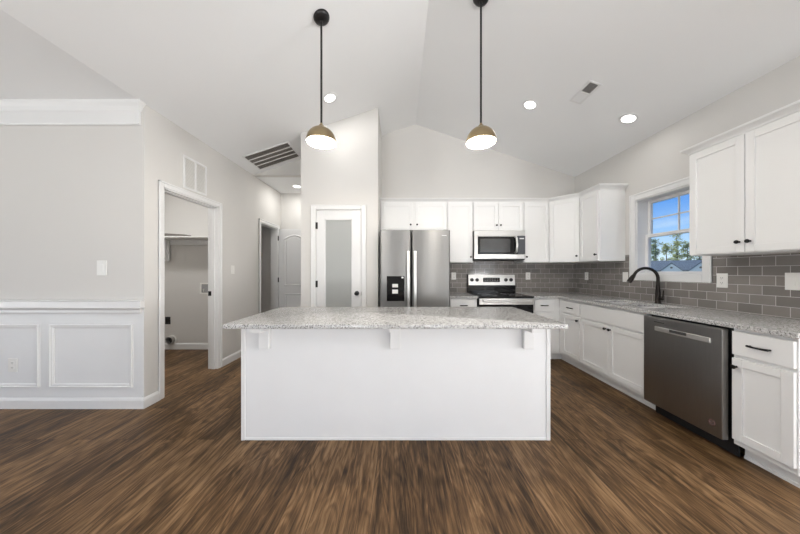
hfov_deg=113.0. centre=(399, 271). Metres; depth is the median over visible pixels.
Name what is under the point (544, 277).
tile backsplash
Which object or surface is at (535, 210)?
upper cabinet
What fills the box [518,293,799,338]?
countertop
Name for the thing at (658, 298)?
kitchen faucet
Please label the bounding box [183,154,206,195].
air vent
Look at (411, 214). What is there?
upper cabinet
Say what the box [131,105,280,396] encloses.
wall
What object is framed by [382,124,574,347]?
wall
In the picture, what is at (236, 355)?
baseboard
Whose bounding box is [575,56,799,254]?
wall
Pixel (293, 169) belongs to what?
wall header
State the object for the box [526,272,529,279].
wall outlet
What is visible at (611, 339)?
base cabinet
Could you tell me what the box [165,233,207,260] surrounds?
shelf
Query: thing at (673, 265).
house
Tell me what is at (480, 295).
cooktop
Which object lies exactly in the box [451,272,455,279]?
wall outlet
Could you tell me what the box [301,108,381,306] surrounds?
wall
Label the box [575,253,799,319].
tile backsplash
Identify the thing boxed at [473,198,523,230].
upper cabinet
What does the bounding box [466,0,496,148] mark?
pendant light
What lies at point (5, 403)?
baseboard
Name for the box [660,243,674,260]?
pine tree
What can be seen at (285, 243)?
door
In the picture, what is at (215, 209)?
door frame
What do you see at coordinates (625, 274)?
wall switch
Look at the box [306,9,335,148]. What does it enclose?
pendant light
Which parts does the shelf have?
dark strip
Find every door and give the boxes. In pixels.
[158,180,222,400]
[259,218,300,312]
[311,205,365,306]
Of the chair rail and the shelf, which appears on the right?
the shelf
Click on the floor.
(610, 463)
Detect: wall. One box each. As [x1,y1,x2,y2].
[0,126,130,299]
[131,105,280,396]
[165,194,270,342]
[281,193,300,228]
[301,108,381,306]
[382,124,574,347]
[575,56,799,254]
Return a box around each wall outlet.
[8,358,17,371]
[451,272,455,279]
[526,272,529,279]
[717,273,727,287]
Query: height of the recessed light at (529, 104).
0.060 m
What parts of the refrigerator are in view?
door, handle, handle, door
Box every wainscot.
[0,314,130,397]
[131,309,143,397]
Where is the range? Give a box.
[467,275,533,312]
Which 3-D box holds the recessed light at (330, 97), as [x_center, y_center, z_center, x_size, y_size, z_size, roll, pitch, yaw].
[-0.830,-2.054,3.140,0.171,0.060,0.180,0,0,0]
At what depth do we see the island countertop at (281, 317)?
2.00 m
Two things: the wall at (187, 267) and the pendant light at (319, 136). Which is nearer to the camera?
the pendant light at (319, 136)
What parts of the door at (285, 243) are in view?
casing, raised panel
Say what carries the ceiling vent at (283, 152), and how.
in the ceiling
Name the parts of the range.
control panel, oven door, handle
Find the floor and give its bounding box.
[0,348,799,533]
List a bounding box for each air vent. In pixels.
[165,335,176,343]
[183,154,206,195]
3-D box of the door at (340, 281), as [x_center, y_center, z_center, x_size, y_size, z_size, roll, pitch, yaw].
[-0.835,0.177,3.631,0.750,2.165,0.158,0,0,0]
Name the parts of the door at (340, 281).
glass pane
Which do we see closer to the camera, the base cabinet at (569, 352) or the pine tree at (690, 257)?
the base cabinet at (569, 352)
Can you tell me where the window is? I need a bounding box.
[629,177,711,282]
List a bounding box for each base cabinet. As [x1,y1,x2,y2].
[450,298,476,306]
[533,298,558,358]
[556,299,586,372]
[580,302,661,409]
[730,328,799,487]
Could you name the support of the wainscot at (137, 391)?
attached to the wall at (65, 191)
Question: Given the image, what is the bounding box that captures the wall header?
[254,159,300,176]
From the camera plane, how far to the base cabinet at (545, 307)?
3.72 m
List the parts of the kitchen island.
corner trim, trim, corner trim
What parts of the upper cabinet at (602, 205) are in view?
door, crown moulding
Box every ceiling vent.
[242,141,300,169]
[569,80,601,104]
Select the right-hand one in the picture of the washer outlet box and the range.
the range
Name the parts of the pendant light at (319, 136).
lamp shade, rod, bulb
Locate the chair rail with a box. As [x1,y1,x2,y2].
[0,300,144,313]
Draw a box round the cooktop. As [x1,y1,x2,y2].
[469,293,533,297]
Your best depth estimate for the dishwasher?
2.00 m
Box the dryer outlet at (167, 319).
[165,317,170,323]
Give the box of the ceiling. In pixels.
[0,0,799,192]
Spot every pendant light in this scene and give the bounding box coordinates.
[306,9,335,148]
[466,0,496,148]
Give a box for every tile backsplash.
[450,261,574,292]
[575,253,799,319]
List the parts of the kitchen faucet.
spout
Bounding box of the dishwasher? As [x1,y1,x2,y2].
[644,314,739,456]
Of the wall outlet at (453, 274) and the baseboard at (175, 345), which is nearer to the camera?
the baseboard at (175, 345)
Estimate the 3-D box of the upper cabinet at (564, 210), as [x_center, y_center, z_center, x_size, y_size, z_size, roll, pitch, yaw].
[2.547,-0.620,4.021,0.638,0.970,0.637,0,0,0]
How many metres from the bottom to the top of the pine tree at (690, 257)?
13.690 m
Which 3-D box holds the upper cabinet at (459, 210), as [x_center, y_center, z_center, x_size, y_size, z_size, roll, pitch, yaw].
[0.909,-0.620,4.157,0.388,0.970,0.377,0,0,0]
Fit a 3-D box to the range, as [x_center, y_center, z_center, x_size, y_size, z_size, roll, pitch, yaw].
[1.476,0.645,3.976,0.762,1.190,0.718,0,0,0]
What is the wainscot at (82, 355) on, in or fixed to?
attached to the wall at (65, 191)
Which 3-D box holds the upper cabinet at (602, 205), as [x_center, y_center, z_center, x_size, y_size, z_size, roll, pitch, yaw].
[2.680,-0.620,3.530,0.375,0.970,0.412,0,0,0]
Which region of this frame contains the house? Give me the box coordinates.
[651,260,701,270]
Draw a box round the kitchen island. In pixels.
[241,329,549,439]
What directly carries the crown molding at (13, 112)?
attached to the wall at (65, 191)
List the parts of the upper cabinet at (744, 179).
door, crown moulding, door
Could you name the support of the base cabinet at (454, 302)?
on the floor
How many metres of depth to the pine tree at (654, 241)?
94.13 m
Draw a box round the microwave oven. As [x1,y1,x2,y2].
[473,231,524,260]
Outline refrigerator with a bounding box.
[379,230,449,306]
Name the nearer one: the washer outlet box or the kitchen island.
the kitchen island
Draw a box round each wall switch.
[97,260,106,274]
[231,265,234,273]
[623,272,627,281]
[785,273,799,289]
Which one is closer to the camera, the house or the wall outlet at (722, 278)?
the wall outlet at (722, 278)
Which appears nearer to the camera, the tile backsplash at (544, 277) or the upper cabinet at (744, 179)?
the upper cabinet at (744, 179)
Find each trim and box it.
[0,324,39,387]
[48,324,132,387]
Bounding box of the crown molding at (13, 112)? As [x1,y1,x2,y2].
[0,99,145,125]
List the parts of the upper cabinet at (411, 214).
door, crown moulding, door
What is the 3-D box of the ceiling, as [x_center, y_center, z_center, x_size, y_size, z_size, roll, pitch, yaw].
[-0.050,-2.042,1.150,13.300,0.985,8.500,0,0,0]
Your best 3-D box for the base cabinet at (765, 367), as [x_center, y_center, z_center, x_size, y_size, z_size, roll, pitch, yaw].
[2.528,0.819,1.642,0.661,0.882,0.291,0,0,0]
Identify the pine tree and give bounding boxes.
[651,238,662,260]
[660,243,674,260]
[670,234,688,259]
[679,241,695,259]
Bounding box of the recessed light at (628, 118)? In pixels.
[618,113,638,123]
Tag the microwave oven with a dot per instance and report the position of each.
(487, 245)
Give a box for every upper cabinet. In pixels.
[380,198,447,231]
[447,198,473,262]
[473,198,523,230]
[514,198,548,262]
[549,193,590,262]
[578,183,628,261]
[680,100,799,255]
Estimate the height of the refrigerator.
1.812 m
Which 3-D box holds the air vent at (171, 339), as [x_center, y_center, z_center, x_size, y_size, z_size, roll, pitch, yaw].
[-3.700,1.105,4.270,0.149,0.149,0.060,0,0,0]
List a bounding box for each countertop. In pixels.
[223,307,567,328]
[450,293,477,297]
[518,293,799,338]
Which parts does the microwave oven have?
door, door glass, vent panel, handle, control panel, trim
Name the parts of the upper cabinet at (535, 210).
crown moulding, door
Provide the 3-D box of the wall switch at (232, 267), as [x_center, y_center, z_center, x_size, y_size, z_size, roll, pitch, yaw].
[-2.356,-0.025,3.735,0.008,0.118,0.074,0,0,0]
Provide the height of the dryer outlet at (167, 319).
0.120 m
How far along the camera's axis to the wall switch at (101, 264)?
2.44 m
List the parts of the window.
sash, frame, sash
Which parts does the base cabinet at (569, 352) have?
door, drawer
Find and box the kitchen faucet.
[627,267,663,303]
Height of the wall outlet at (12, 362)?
0.125 m
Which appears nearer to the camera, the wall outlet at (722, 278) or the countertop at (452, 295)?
the wall outlet at (722, 278)
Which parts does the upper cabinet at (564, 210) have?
door, crown moulding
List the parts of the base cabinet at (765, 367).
pull handle, drawer, door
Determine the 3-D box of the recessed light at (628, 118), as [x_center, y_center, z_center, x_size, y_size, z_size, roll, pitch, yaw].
[2.500,-1.671,2.900,0.171,0.060,0.180,0,0,0]
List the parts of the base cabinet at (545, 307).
drawer, door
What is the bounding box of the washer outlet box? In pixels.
[200,283,207,293]
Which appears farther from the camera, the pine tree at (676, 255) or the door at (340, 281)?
the pine tree at (676, 255)
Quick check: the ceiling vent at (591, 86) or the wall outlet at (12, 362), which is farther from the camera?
the ceiling vent at (591, 86)
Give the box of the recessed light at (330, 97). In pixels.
[322,92,336,103]
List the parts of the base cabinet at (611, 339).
door, door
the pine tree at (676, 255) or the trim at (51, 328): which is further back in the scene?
the pine tree at (676, 255)
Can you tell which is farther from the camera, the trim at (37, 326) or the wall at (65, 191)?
the wall at (65, 191)
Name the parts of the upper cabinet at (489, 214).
door, crown moulding, door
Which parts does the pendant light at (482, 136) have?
rod, bulb, lamp shade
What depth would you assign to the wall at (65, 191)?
2.44 m
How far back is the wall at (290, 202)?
5.26 m
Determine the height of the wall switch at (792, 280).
0.127 m
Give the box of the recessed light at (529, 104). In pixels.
[522,99,537,109]
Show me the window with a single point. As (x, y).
(641, 218)
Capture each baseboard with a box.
[0,391,158,408]
[165,343,207,348]
[223,350,240,365]

